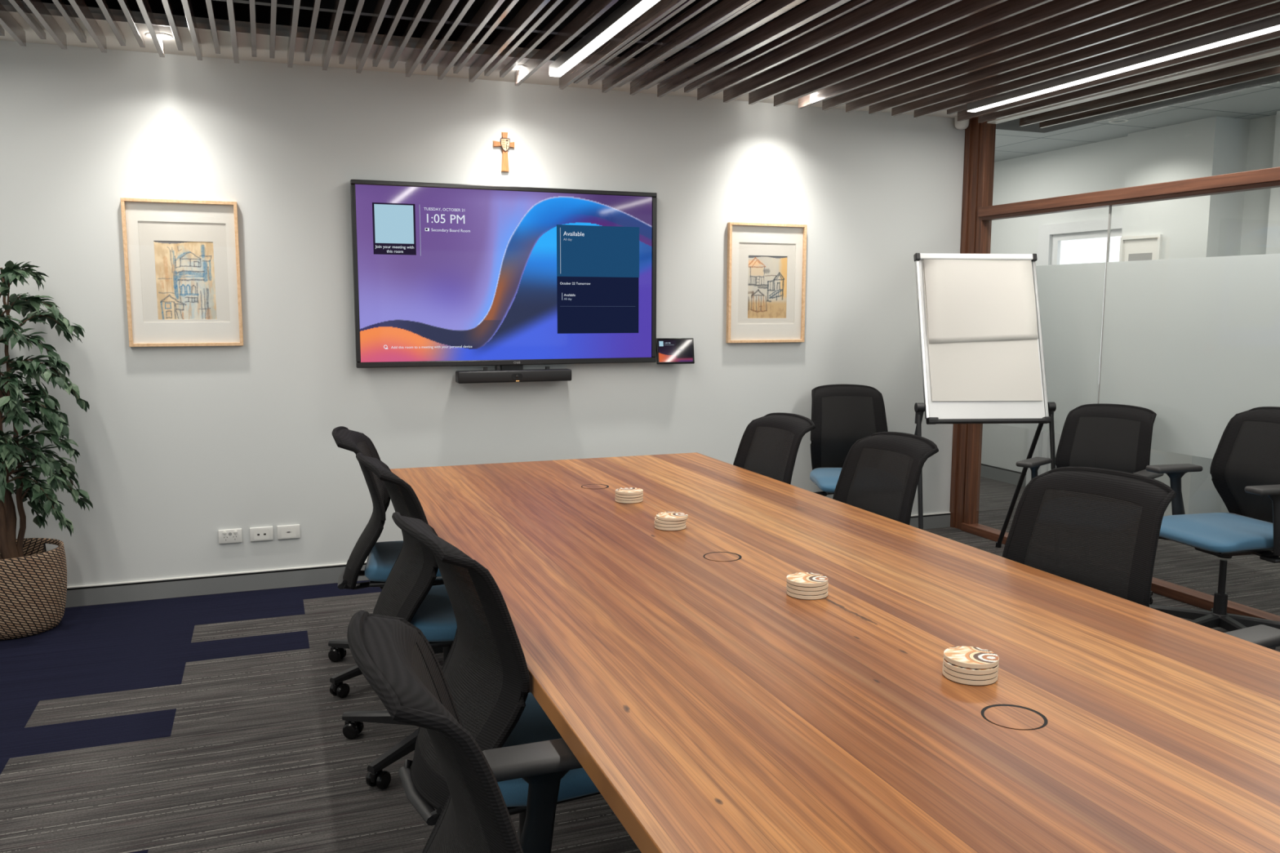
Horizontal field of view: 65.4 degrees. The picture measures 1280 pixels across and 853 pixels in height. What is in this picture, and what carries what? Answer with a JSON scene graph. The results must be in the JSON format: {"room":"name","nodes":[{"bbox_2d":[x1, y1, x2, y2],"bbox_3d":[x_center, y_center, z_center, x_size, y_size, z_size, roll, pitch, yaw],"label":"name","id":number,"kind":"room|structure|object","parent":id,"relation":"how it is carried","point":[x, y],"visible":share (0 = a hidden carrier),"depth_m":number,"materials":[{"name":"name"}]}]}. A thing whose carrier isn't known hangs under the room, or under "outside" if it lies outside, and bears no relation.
{"room":"conference room","nodes":[
{"label":"conference room","id":0,"kind":"room"},
{"bbox_2d":[0,40,964,586],"bbox_3d":[-0.877,-0.791,5.510,6.500,3.200,0.120,-2,7,-20],"label":"wall","id":1,"kind":"structure","parent":0,"point":[178,446],"depth_m":5.23,"materials":[{"name":"white paint"}]},
{"bbox_2d":[120,197,243,346],"bbox_3d":[-2.249,-0.753,4.914,0.517,0.713,0.031,-2,7,-20],"label":"framed picture","id":2,"kind":"object","parent":1,"relation":"attached to","point":[182,261],"visible":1,"depth_m":4.92,"materials":[{"name":"brown wood"}]},
{"bbox_2d":[217,528,242,544],"bbox_3d":[-2.111,0.566,5.136,0.113,0.073,0.016,-2,7,-20],"label":"power socket","id":3,"kind":"object","parent":1,"relation":"attached to","point":[230,535],"visible":1,"depth_m":5.13,"materials":[{"name":"white plastic"}]},
{"bbox_2d":[249,526,273,542],"bbox_3d":[-1.971,0.560,5.191,0.113,0.073,0.012,-2,7,-20],"label":"socket","id":4,"kind":"object","parent":1,"relation":"attached to","point":[264,533],"visible":1,"depth_m":5.18,"materials":[{"name":"white plastic"}]},
{"bbox_2d":[350,179,657,368],"bbox_3d":[-0.702,-0.821,5.466,1.680,0.965,0.065,-2,7,-20],"label":"television","id":5,"kind":"object","parent":1,"relation":"attached to","point":[445,274],"visible":1,"depth_m":5.42,"materials":[{"name":"black"}]},
{"bbox_2d":[493,131,514,172],"bbox_3d":[-0.736,-1.489,5.401,0.119,0.211,0.022,-2,7,-20],"label":"wall cross","id":6,"kind":"object","parent":1,"relation":"attached to","point":[505,144],"visible":1,"depth_m":5.39,"materials":[{"name":"brown"}]},
{"bbox_2d":[65,511,950,607],"bbox_3d":[-0.904,0.765,5.619,6.400,0.083,0.012,-2,7,-20],"label":"baseboard","id":7,"kind":"structure","parent":1,"relation":"attached to","point":[96,596],"depth_m":5.13,"materials":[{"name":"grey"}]},
{"bbox_2d":[455,364,571,383],"bbox_3d":[-0.696,-0.294,5.504,0.636,0.092,0.126,-2,7,-20],"label":"soundbar","id":8,"kind":"object","parent":1,"relation":"attached to","point":[507,373],"visible":0.99,"depth_m":5.46,"materials":[{"name":"black plastic"}]},
{"bbox_2d":[656,337,694,364],"bbox_3d":[0.203,-0.443,5.849,0.234,0.150,0.053,-2,7,-17],"label":"tablet","id":9,"kind":"object","parent":1,"relation":"attached to","point":[668,350],"visible":1,"depth_m":5.83,"materials":[{"name":"black"}]},
{"bbox_2d":[726,222,807,342],"bbox_3d":[0.768,-0.867,6.039,0.520,0.714,0.031,-2,7,-20],"label":"framed picture","id":10,"kind":"object","parent":1,"relation":"attached to","point":[766,263],"visible":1,"depth_m":6.04,"materials":[{"name":"paper"}]},
{"bbox_2d":[1039,66,1279,128],"bbox_3d":[3.641,-1.572,3.423,0.022,0.064,6.250,-2,7,-20],"label":"timber slat","id":11,"kind":"object","parent":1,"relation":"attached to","point":[1275,70],"visible":0.57,"depth_m":5.43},
{"bbox_2d":[0,476,1279,852],"bbox_3d":[2.041,0.902,4.895,11.400,0.001,11.456,-2,7,-20],"label":"floor","id":12,"kind":"structure","parent":0,"point":[207,723],"depth_m":3.51,"materials":[{"name":"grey carpet"}]},
{"bbox_2d":[0,537,66,639],"bbox_3d":[-2.870,0.743,4.558,0.440,0.375,0.440,-2,7,-20],"label":"woven basket","id":13,"kind":"object","parent":12,"relation":"on","point":[33,585],"visible":0.97,"depth_m":4.44,"materials":[{"name":"wicker"}]},
{"bbox_2d":[0,260,93,559],"bbox_3d":[-2.849,0.086,4.513,0.674,1.651,0.631,2,7,12],"label":"ficus tree","id":14,"kind":"object","parent":13,"relation":"in","point":[56,422],"visible":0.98,"depth_m":4.44,"materials":[{"name":"green plant"}]},
{"bbox_2d":[328,426,444,697],"bbox_3d":[-0.920,0.496,4.033,0.717,0.993,0.727,-1,7,-11],"label":"office chair","id":15,"kind":"object","parent":12,"relation":"on","point":[382,556],"visible":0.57,"depth_m":3.84,"materials":[{"name":"fabric"}]},
{"bbox_2d":[342,452,457,789],"bbox_3d":[-0.625,0.578,3.346,0.708,0.998,0.731,-3,8,-23],"label":"office chair","id":16,"kind":"object","parent":12,"relation":"on","point":[408,593],"visible":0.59,"depth_m":3.14,"materials":[{"name":"fabric"}]},
{"bbox_2d":[346,610,582,852],"bbox_3d":[-0.130,0.791,1.514,0.728,1.021,0.716,-2,7,-20],"label":"office chair","id":17,"kind":"object","parent":12,"relation":"on","point":[393,655],"visible":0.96,"depth_m":1.39,"materials":[{"name":"fabric"}]},
{"bbox_2d":[391,511,600,842],"bbox_3d":[-0.236,0.695,2.294,0.711,1.030,0.744,-3,8,-26],"label":"office chair","id":18,"kind":"object","parent":12,"relation":"on","point":[485,669],"visible":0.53,"depth_m":2.09,"materials":[{"name":"fabric"}]},
{"bbox_2d":[733,412,815,484],"bbox_3d":[0.450,0.447,4.545,0.640,0.982,0.604,-3,8,-26],"label":"office chair","id":19,"kind":"object","parent":12,"relation":"on","point":[769,446],"visible":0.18,"depth_m":4.63,"materials":[{"name":"fabric"}]},
{"bbox_2d":[390,452,1279,852],"bbox_3d":[0.258,0.756,3.021,1.565,0.736,3.985,-2,7,-20],"label":"table","id":20,"kind":"object","parent":12,"relation":"on","point":[712,708],"visible":0.98,"depth_m":2.00,"materials":[{"name":"brown"}]},
{"bbox_2d":[786,591,828,599],"bbox_3d":[0.436,0.432,2.599,0.107,0.011,0.107,-2,7,-20],"label":"coaster","id":21,"kind":"object","parent":20,"relation":"on","point":[792,595],"visible":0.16,"depth_m":2.55,"materials":[{"name":"beige"}]},
{"bbox_2d":[786,584,827,595],"bbox_3d":[0.435,0.421,2.599,0.107,0.011,0.107,-2,7,-20],"label":"coaster","id":22,"kind":"object","parent":21,"relation":"on","point":[788,589],"visible":0.25,"depth_m":2.55,"materials":[{"name":"beige"}]},
{"bbox_2d":[786,582,828,591],"bbox_3d":[0.436,0.410,2.598,0.107,0.011,0.107,-2,7,-20],"label":"coaster","id":23,"kind":"object","parent":22,"relation":"on","point":[793,587],"visible":0.22,"depth_m":2.55,"materials":[{"name":"beige"}]},
{"bbox_2d":[786,572,827,587],"bbox_3d":[0.435,0.399,2.595,0.107,0.011,0.107,-2,7,-20],"label":"coaster","id":24,"kind":"object","parent":23,"relation":"on","point":[806,580],"visible":1,"depth_m":2.58,"materials":[{"name":"beige"}]},
{"bbox_2d":[942,669,997,685],"bbox_3d":[0.671,0.502,2.026,0.107,0.011,0.107,-2,7,-20],"label":"coaster","id":25,"kind":"object","parent":20,"relation":"on","point":[968,682],"visible":0.17,"depth_m":1.98,"materials":[{"name":"beige"}]},
{"bbox_2d":[942,663,998,680],"bbox_3d":[0.671,0.492,2.024,0.107,0.011,0.107,-2,7,-20],"label":"coaster","id":26,"kind":"object","parent":25,"relation":"on","point":[972,677],"visible":0.14,"depth_m":1.98,"materials":[{"name":"beige"}]},
{"bbox_2d":[942,657,998,675],"bbox_3d":[0.671,0.481,2.022,0.107,0.011,0.107,-2,7,-20],"label":"coaster","id":27,"kind":"object","parent":26,"relation":"on","point":[958,669],"visible":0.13,"depth_m":1.98,"materials":[{"name":"beige"}]},
{"bbox_2d":[943,646,999,669],"bbox_3d":[0.673,0.469,2.025,0.107,0.011,0.107,-2,7,-20],"label":"coaster","id":28,"kind":"object","parent":27,"relation":"on","point":[966,657],"visible":1,"depth_m":2.01,"materials":[{"name":"beige"}]},
{"bbox_2d":[809,384,888,496],"bbox_3d":[1.292,0.271,5.926,0.604,1.000,0.640,0,7,-2],"label":"office chair","id":29,"kind":"object","parent":12,"relation":"on","point":[842,415],"visible":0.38,"depth_m":6.07,"materials":[{"name":"fabric"}]},
{"bbox_2d":[832,431,938,524],"bbox_3d":[0.790,0.533,3.844,0.640,0.982,0.604,-3,8,-24],"label":"office chair","id":30,"kind":"object","parent":12,"relation":"on","point":[880,473],"visible":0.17,"depth_m":3.92,"materials":[{"name":"fabric"}]},
{"bbox_2d":[913,253,1056,547],"bbox_3d":[1.914,-0.093,5.720,0.810,1.784,0.680,0,7,-4],"label":"flip chart","id":31,"kind":"object","parent":12,"relation":"on","point":[982,357],"visible":0.93,"depth_m":5.59,"materials":[{"name":"white"}]},
{"bbox_2d":[925,416,1051,424],"bbox_3d":[1.930,-0.034,5.516,0.694,0.044,0.055,0,7,-4],"label":"tray","id":32,"kind":"object","parent":31,"relation":"on","point":[930,420],"depth_m":5.51,"materials":[{"name":"black plastic"}]},
{"bbox_2d":[1002,466,1176,607],"bbox_3d":[1.154,0.648,2.824,0.640,1.002,0.604,-4,8,-32],"label":"office chair","id":33,"kind":"object","parent":12,"relation":"on","point":[1097,528],"visible":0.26,"depth_m":2.90,"materials":[{"name":"fabric"}]},
{"bbox_2d":[1015,403,1164,604],"bbox_3d":[2.301,0.389,5.101,0.649,0.970,0.663,-7,10,-44],"label":"office chair","id":34,"kind":"object","parent":12,"relation":"on","point":[1114,437],"visible":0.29,"depth_m":5.20,"materials":[{"name":"fabric"}]},
{"bbox_2d":[1146,406,1279,649],"bbox_3d":[2.602,0.440,4.422,0.647,1.035,0.647,-2,7,-14],"label":"office chair","id":35,"kind":"object","parent":12,"relation":"on","point":[1245,469],"visible":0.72,"depth_m":4.46,"materials":[{"name":"fabric"}]},
{"bbox_2d":[1223,624,1279,648],"bbox_3d":[1.643,0.734,2.225,0.648,0.978,0.658,-3,8,-26],"label":"office chair","id":36,"kind":"object","parent":12,"relation":"on","point":[1265,636],"visible":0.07,"depth_m":2.43,"materials":[{"name":"black plastic"}]},
{"bbox_2d":[0,0,1279,161],"bbox_3d":[0.546,-1.921,4.068,8.250,0.442,11.300,-2,7,-20],"label":"ceiling","id":37,"kind":"structure","parent":0,"point":[541,76],"depth_m":4.88,"materials":[{"name":"white paint"}]},
{"bbox_2d":[1,4,757,76],"bbox_3d":[-0.712,-1.803,4.806,6.400,0.025,0.012,-2,7,-20],"label":"trim","id":38,"kind":"structure","parent":37,"relation":"attached to","point":[10,8],"depth_m":4.44,"materials":[{"name":"white"}]},
{"bbox_2d":[215,0,917,55],"bbox_3d":[-0.540,-1.913,4.305,6.380,0.379,0.040,-2,7,-20],"label":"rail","id":39,"kind":"object","parent":37,"relation":"hanging from","point":[369,6],"visible":0.02,"depth_m":4.29,"materials":[{"name":"black wood"}]},
{"bbox_2d":[0,3,26,46],"bbox_3d":[-1.611,-1.346,1.469,0.022,0.064,6.250,-2,7,-20],"label":"timber slat","id":40,"kind":"object","parent":39,"relation":"attached to","point":[7,21],"visible":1,"depth_m":4.15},
{"bbox_2d":[8,0,46,39],"bbox_3d":[-1.537,-1.367,1.494,0.022,0.028,6.250,-2,7,-20],"label":"timber slat","id":41,"kind":"object","parent":39,"relation":"attached to","point":[20,7],"visible":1,"depth_m":4.10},
{"bbox_2d":[22,0,66,49],"bbox_3d":[-1.464,-1.353,1.524,0.022,0.064,6.250,-2,7,-20],"label":"timber slat","id":42,"kind":"object","parent":39,"relation":"attached to","point":[37,7],"visible":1,"depth_m":4.07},
{"bbox_2d":[52,0,86,42],"bbox_3d":[-1.389,-1.374,1.549,0.022,0.028,6.250,-2,7,-20],"label":"timber slat","id":43,"kind":"object","parent":39,"relation":"attached to","point":[60,4],"visible":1,"depth_m":4.12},
{"bbox_2d":[68,0,106,53],"bbox_3d":[-1.315,-1.359,1.579,0.022,0.064,6.250,-2,7,-20],"label":"timber slat","id":44,"kind":"object","parent":39,"relation":"attached to","point":[79,6],"visible":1,"depth_m":4.08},
{"bbox_2d":[95,0,125,45],"bbox_3d":[-1.242,-1.380,1.604,0.022,0.028,6.250,-2,7,-20],"label":"timber slat","id":45,"kind":"object","parent":39,"relation":"attached to","point":[102,4],"visible":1,"depth_m":4.13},
{"bbox_2d":[117,0,145,47],"bbox_3d":[-1.167,-1.383,1.632,0.022,0.028,6.250,-2,7,-20],"label":"timber slat","id":46,"kind":"object","parent":39,"relation":"attached to","point":[124,5],"visible":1,"depth_m":4.15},
{"bbox_2d":[136,0,164,57],"bbox_3d":[-1.094,-1.369,1.661,0.022,0.064,6.250,-2,7,-20],"label":"timber slat","id":47,"kind":"object","parent":39,"relation":"attached to","point":[144,7],"visible":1,"depth_m":4.10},
{"bbox_2d":[161,0,183,50],"bbox_3d":[-1.020,-1.390,1.687,0.022,0.028,6.250,-2,7,-20],"label":"timber slat","id":48,"kind":"object","parent":39,"relation":"attached to","point":[166,5],"visible":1,"depth_m":4.17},
{"bbox_2d":[181,0,202,60],"bbox_3d":[-0.946,-1.375,1.716,0.022,0.064,6.250,-2,7,-20],"label":"timber slat","id":49,"kind":"object","parent":39,"relation":"attached to","point":[187,5],"visible":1,"depth_m":4.12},
{"bbox_2d":[204,0,220,53],"bbox_3d":[-0.872,-1.396,1.742,0.022,0.028,6.250,-2,7,-20],"label":"timber slat","id":50,"kind":"object","parent":39,"relation":"attached to","point":[209,3],"visible":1,"depth_m":4.18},
{"bbox_2d":[226,0,239,63],"bbox_3d":[-0.798,-1.381,1.771,0.022,0.064,6.250,-2,7,-20],"label":"timber slat","id":51,"kind":"object","parent":39,"relation":"attached to","point":[230,4],"visible":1,"depth_m":4.12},
{"bbox_2d":[269,0,277,57],"bbox_3d":[-0.650,-1.406,1.824,0.022,0.028,6.250,-2,7,-20],"label":"timber slat","id":52,"kind":"object","parent":39,"relation":"attached to","point":[273,2],"visible":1,"depth_m":4.20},
{"bbox_2d":[287,0,300,67],"bbox_3d":[-0.576,-1.391,1.854,0.022,0.064,6.250,-2,7,-20],"label":"timber slat","id":53,"kind":"object","parent":39,"relation":"attached to","point":[295,4],"visible":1,"depth_m":4.15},
{"bbox_2d":[304,0,320,61],"bbox_3d":[-0.502,-1.412,1.879,0.022,0.028,6.250,-2,7,-20],"label":"timber slat","id":54,"kind":"object","parent":39,"relation":"attached to","point":[316,5],"visible":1,"depth_m":4.24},
{"bbox_2d":[321,0,346,70],"bbox_3d":[-0.428,-1.397,1.909,0.022,0.064,6.250,-2,7,-20],"label":"timber slat","id":55,"kind":"object","parent":39,"relation":"attached to","point":[339,5],"visible":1,"depth_m":4.18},
{"bbox_2d":[338,0,364,64],"bbox_3d":[-0.354,-1.418,1.934,0.022,0.028,6.250,-2,7,-20],"label":"timber slat","id":56,"kind":"object","parent":39,"relation":"attached to","point":[359,3],"visible":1,"depth_m":4.25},
{"bbox_2d":[355,0,391,73],"bbox_3d":[-0.280,-1.404,1.964,0.022,0.064,6.250,-2,7,-20],"label":"timber slat","id":57,"kind":"object","parent":39,"relation":"attached to","point":[382,6],"visible":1,"depth_m":4.21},
{"bbox_2d":[372,0,408,66],"bbox_3d":[-0.206,-1.425,1.990,0.022,0.028,6.250,-2,7,-20],"label":"timber slat","id":58,"kind":"object","parent":39,"relation":"attached to","point":[402,5],"visible":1,"depth_m":4.27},
{"bbox_2d":[389,0,431,68],"bbox_3d":[-0.132,-1.428,2.017,0.022,0.028,6.250,-2,7,-20],"label":"timber slat","id":59,"kind":"object","parent":39,"relation":"attached to","point":[423,5],"visible":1,"depth_m":4.28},
{"bbox_2d":[405,0,459,76],"bbox_3d":[-0.058,-1.413,2.047,0.022,0.064,6.250,-2,7,-20],"label":"timber slat","id":60,"kind":"object","parent":39,"relation":"attached to","point":[446,7],"visible":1,"depth_m":4.24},
{"bbox_2d":[421,0,475,71],"bbox_3d":[0.016,-1.434,2.072,0.022,0.028,6.250,-2,7,-20],"label":"timber slat","id":61,"kind":"object","parent":39,"relation":"attached to","point":[464,6],"visible":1,"depth_m":4.30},
{"bbox_2d":[437,0,504,79],"bbox_3d":[0.090,-1.419,2.102,0.022,0.064,6.250,-2,7,-20],"label":"timber slat","id":62,"kind":"object","parent":39,"relation":"attached to","point":[489,7],"visible":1,"depth_m":4.26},
{"bbox_2d":[453,0,519,73],"bbox_3d":[0.164,-1.441,2.127,0.022,0.028,6.250,-2,7,-20],"label":"timber slat","id":63,"kind":"object","parent":39,"relation":"attached to","point":[508,5],"visible":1,"depth_m":4.32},
{"bbox_2d":[468,0,550,82],"bbox_3d":[0.238,-1.426,2.157,0.022,0.064,6.250,-2,7,-20],"label":"timber slat","id":64,"kind":"object","parent":39,"relation":"attached to","point":[531,8],"visible":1,"depth_m":4.28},
{"bbox_2d":[484,0,563,75],"bbox_3d":[0.312,-1.447,2.182,0.022,0.028,6.250,-2,7,-20],"label":"timber slat","id":65,"kind":"object","parent":39,"relation":"attached to","point":[551,5],"visible":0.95,"depth_m":4.33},
{"bbox_2d":[499,0,585,77],"bbox_3d":[0.386,-1.450,2.210,0.022,0.028,6.250,-2,7,-20],"label":"timber slat","id":66,"kind":"object","parent":39,"relation":"attached to","point":[572,5],"visible":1,"depth_m":4.34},
{"bbox_2d":[514,0,618,85],"bbox_3d":[0.460,-1.435,2.239,0.022,0.064,6.250,-2,7,-20],"label":"timber slat","id":67,"kind":"object","parent":39,"relation":"attached to","point":[596,8],"visible":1,"depth_m":4.30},
{"bbox_2d":[549,0,659,76],"bbox_3d":[0.606,-1.415,2.189,0.056,0.051,5.850,-2,7,-20],"label":"strip light","id":68,"kind":"object","parent":39,"relation":"attached to","point":[629,11],"visible":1,"depth_m":4.18,"materials":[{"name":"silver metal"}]},
{"bbox_2d":[587,0,717,84],"bbox_3d":[0.830,-1.469,2.375,0.022,0.028,6.250,-2,7,-20],"label":"timber slat","id":69,"kind":"object","parent":39,"relation":"attached to","point":[701,5],"visible":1,"depth_m":4.39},
{"bbox_2d":[616,0,761,87],"bbox_3d":[0.978,-1.476,2.430,0.022,0.028,6.250,-2,7,-20],"label":"timber slat","id":70,"kind":"object","parent":39,"relation":"attached to","point":[755,2],"visible":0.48,"depth_m":4.38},
{"bbox_2d":[630,0,800,94],"bbox_3d":[1.052,-1.461,2.460,0.022,0.064,6.250,-2,7,-20],"label":"timber slat","id":71,"kind":"object","parent":39,"relation":"attached to","point":[767,9],"visible":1,"depth_m":4.36,"materials":[{"name":"wood"}]},
{"bbox_2d":[644,0,805,88],"bbox_3d":[1.126,-1.482,2.485,0.022,0.028,6.250,-2,7,-20],"label":"timber slat","id":72,"kind":"object","parent":39,"relation":"attached to","point":[801,1],"visible":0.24,"depth_m":4.40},
{"bbox_2d":[657,0,846,97],"bbox_3d":[1.200,-1.467,2.515,0.022,0.064,6.250,-2,7,-20],"label":"timber slat","id":73,"kind":"object","parent":39,"relation":"attached to","point":[811,9],"visible":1,"depth_m":4.38,"materials":[{"name":"wood"}]},
{"bbox_2d":[697,0,915,100],"bbox_3d":[1.422,-1.477,2.597,0.022,0.064,6.250,-2,7,-20],"label":"timber slat","id":74,"kind":"object","parent":39,"relation":"attached to","point":[875,9],"visible":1,"depth_m":4.40,"materials":[{"name":"wood"}]},
{"bbox_2d":[723,0,960,102],"bbox_3d":[1.570,-1.483,2.652,0.022,0.064,6.250,-2,7,-20],"label":"timber slat","id":75,"kind":"object","parent":39,"relation":"attached to","point":[918,9],"visible":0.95,"depth_m":4.42,"materials":[{"name":"wood"}]},
{"bbox_2d":[748,0,1006,104],"bbox_3d":[1.718,-1.490,2.707,0.022,0.064,6.250,-2,7,-20],"label":"timber slat","id":76,"kind":"object","parent":39,"relation":"attached to","point":[962,9],"visible":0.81,"depth_m":4.43,"materials":[{"name":"wood"}]},
{"bbox_2d":[773,0,1053,106],"bbox_3d":[1.866,-1.496,2.763,0.022,0.064,6.250,-2,7,-20],"label":"timber slat","id":77,"kind":"object","parent":39,"relation":"attached to","point":[1008,8],"visible":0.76,"depth_m":4.43,"materials":[{"name":"wood"}]},
{"bbox_2d":[798,0,1098,108],"bbox_3d":[2.014,-1.502,2.817,0.022,0.064,6.250,-2,7,-20],"label":"timber slat","id":78,"kind":"object","parent":39,"relation":"attached to","point":[1053,8],"visible":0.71,"depth_m":4.44,"materials":[{"name":"wood"}]},
{"bbox_2d":[822,0,1144,110],"bbox_3d":[2.162,-1.509,2.873,0.022,0.064,6.250,-2,7,-20],"label":"timber slat","id":79,"kind":"object","parent":39,"relation":"attached to","point":[1100,7],"visible":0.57,"depth_m":4.45,"materials":[{"name":"wood"}]},
{"bbox_2d":[845,0,1190,112],"bbox_3d":[2.309,-1.515,2.928,0.022,0.064,6.250,-2,7,-20],"label":"timber slat","id":80,"kind":"object","parent":39,"relation":"attached to","point":[1144,7],"visible":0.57,"depth_m":4.46,"materials":[{"name":"wood"}]},
{"bbox_2d":[868,0,1236,114],"bbox_3d":[2.457,-1.521,2.983,0.022,0.064,6.250,-2,7,-20],"label":"timber slat","id":81,"kind":"object","parent":39,"relation":"attached to","point":[1192,6],"visible":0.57,"depth_m":4.46,"materials":[{"name":"wood"}]},
{"bbox_2d":[891,0,1279,115],"bbox_3d":[2.605,-1.528,3.038,0.022,0.064,6.250,-2,7,-20],"label":"timber slat","id":82,"kind":"object","parent":39,"relation":"attached to","point":[1234,7],"visible":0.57,"depth_m":4.47,"materials":[{"name":"wood"}]},
{"bbox_2d":[913,1,1279,117],"bbox_3d":[2.753,-1.534,3.093,0.022,0.064,6.250,-2,7,-20],"label":"timber slat","id":83,"kind":"object","parent":39,"relation":"attached to","point":[1273,9],"visible":0.57,"depth_m":4.57,"materials":[{"name":"wood"}]},
{"bbox_2d":[957,30,1279,121],"bbox_3d":[3.049,-1.547,3.203,0.022,0.064,6.250,-2,7,-20],"label":"timber slat","id":84,"kind":"object","parent":39,"relation":"attached to","point":[963,115],"visible":0.57,"depth_m":4.89,"materials":[{"name":"wood"}]},
{"bbox_2d":[966,14,1279,111],"bbox_3d":[2.944,-1.516,3.059,0.056,0.051,5.850,-2,7,-20],"label":"strip light","id":85,"kind":"object","parent":39,"relation":"attached to","point":[1272,24],"visible":0.9,"depth_m":4.65,"materials":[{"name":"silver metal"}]},
{"bbox_2d":[977,37,1279,123],"bbox_3d":[3.197,-1.553,3.258,0.022,0.064,6.250,-2,7,-20],"label":"timber slat","id":86,"kind":"object","parent":39,"relation":"attached to","point":[1274,43],"visible":0.57,"depth_m":5.01,"materials":[{"name":"wood"}]},
{"bbox_2d":[986,47,1279,124],"bbox_3d":[3.468,-1.681,2.957,0.070,0.353,7.130,-2,7,-20],"label":"trim","id":87,"kind":"structure","parent":37,"relation":"attached to","point":[1274,51],"depth_m":5.17,"materials":[{"name":"white"}]},
{"bbox_3d":[0.301,-1.640,2.074,6.380,0.379,0.040,-2,7,-20],"label":"rail","id":88,"kind":"object","parent":37,"relation":"attached to","visible":0},
{"bbox_2d":[559,0,686,89],"bbox_3d":[0.682,-1.445,2.322,0.022,0.064,6.250,-2,7,-20],"label":"timber slat","id":89,"kind":"object","parent":88,"relation":"attached to","point":[660,9],"visible":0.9,"depth_m":4.32,"materials":[{"name":"wood"}]},
{"bbox_2d":[573,0,695,83],"bbox_3d":[0.756,-1.466,2.347,0.022,0.028,6.250,-2,7,-20],"label":"timber slat","id":90,"kind":"object","parent":88,"relation":"attached to","point":[686,2],"visible":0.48,"depth_m":4.37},
{"bbox_2d":[684,0,872,93],"bbox_3d":[1.348,-1.492,2.568,0.022,0.028,6.250,-2,7,-20],"label":"timber slat","id":91,"kind":"object","parent":88,"relation":"attached to","point":[852,5],"visible":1,"depth_m":4.43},
{"bbox_3d":[1.143,-1.366,-0.157,6.380,0.379,0.040,-2,7,-20],"label":"rail","id":92,"kind":"object","parent":37,"relation":"attached to","visible":0},
{"bbox_2d":[601,0,755,93],"bbox_3d":[0.904,-1.454,2.405,0.022,0.064,6.250,-2,7,-20],"label":"timber slat","id":93,"kind":"object","parent":92,"relation":"attached to","point":[724,9],"visible":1,"depth_m":4.35,"materials":[{"name":"wood"}]},
{"bbox_2d":[949,143,964,509],"bbox_3d":[1.439,-1.042,8.440,0.100,3.000,4.000,-2,7,-20],"label":"wall","id":94,"kind":"structure","parent":0,"point":[964,144],"depth_m":6.52,"materials":[{"name":"white paint"}]},
{"bbox_2d":[949,116,995,529],"bbox_3d":[2.171,-0.644,6.519,0.100,2.678,0.175,-2,7,-20],"label":"wooden post","id":95,"kind":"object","parent":94,"relation":"attached to","point":[980,138],"depth_m":6.45,"materials":[{"name":"wood"}]},
{"bbox_2d":[960,522,1279,621],"bbox_3d":[3.439,1.073,3.311,0.100,0.050,7.180,-2,7,-20],"label":"trim","id":96,"kind":"structure","parent":94,"relation":"attached to","point":[1181,593],"depth_m":5.05,"materials":[{"name":"wood"}]},
{"bbox_2d":[995,74,1279,133],"bbox_3d":[3.788,-1.607,3.313,0.770,0.007,7.550,-2,7,-20],"label":"trim","id":97,"kind":"structure","parent":94,"relation":"attached to","point":[1013,125],"depth_m":6.11,"materials":[{"name":"grey"}]},
{"bbox_2d":[998,262,1106,434],"bbox_3d":[2.379,-0.289,6.011,0.012,1.996,1.006,-2,7,-20],"label":"frosted glass panel","id":98,"kind":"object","parent":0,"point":[1071,295],"depth_m":5.72,"materials":[{"name":"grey glass"}]},
{"bbox_2d":[981,111,1279,516],"bbox_3d":[4.237,-0.691,5.612,0.400,3.000,11.300,-2,7,-20],"label":"wall","id":99,"kind":"structure","parent":0,"point":[1244,223],"depth_m":6.75,"materials":[{"name":"white paint"}]},
{"bbox_2d":[980,465,1026,487],"bbox_3d":[2.677,0.286,9.554,0.012,0.100,2.900,-2,7,-20],"label":"baseboard","id":100,"kind":"structure","parent":99,"relation":"attached to","point":[1008,477],"depth_m":8.48,"materials":[{"name":"grey"}]},
{"bbox_2d":[1025,217,1122,486],"bbox_3d":[3.378,-0.500,7.670,0.110,2.120,0.885,-2,7,-20],"label":"door","id":101,"kind":"structure","parent":99,"relation":"in","point":[1084,242],"depth_m":7.68,"materials":[{"name":"white"}]},
{"bbox_2d":[1119,234,1162,261],"bbox_3d":[3.489,-1.080,6.971,0.020,0.500,0.340,-2,7,-20],"label":"picture","id":102,"kind":"object","parent":99,"relation":"attached to","point":[1145,247],"visible":0.4,"depth_m":6.95,"materials":[{"name":"white plastic"}]},
{"bbox_2d":[1019,53,1279,126],"bbox_3d":[3.493,-1.566,3.368,0.022,0.064,6.250,-2,7,-20],"label":"timber slat","id":103,"kind":"object","parent":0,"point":[1273,61],"visible":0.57,"depth_m":5.29,"materials":[{"name":"wood"}]},
{"bbox_2d":[1098,253,1279,458],"bbox_3d":[3.053,-0.070,4.228,0.012,1.996,2.816,-2,7,-20],"label":"frosted glass panel","id":104,"kind":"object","parent":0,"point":[1194,343],"depth_m":4.97,"materials":[{"name":"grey glass"}]},
{"bbox_3d":[1.670,0.057,-1.408,6.620,3.200,0.120,-2,7,-20],"label":"wall","id":105,"kind":"structure","parent":0,"visible":0},
{"bbox_2d":[1097,205,1111,403],"bbox_3d":[2.558,-0.231,5.541,0.012,1.996,0.008,-2,7,-20],"label":"trim","id":106,"kind":"structure","parent":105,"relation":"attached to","point":[1110,206],"depth_m":5.46,"materials":[{"name":"grey"}]},
{"bbox_2d":[977,166,1279,220],"bbox_3d":[3.452,-0.950,3.046,0.098,0.080,7.140,-2,7,-20],"label":"wooden beam","id":107,"kind":"structure","parent":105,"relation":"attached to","point":[1268,178],"depth_m":5.17,"materials":[{"name":"wood"}]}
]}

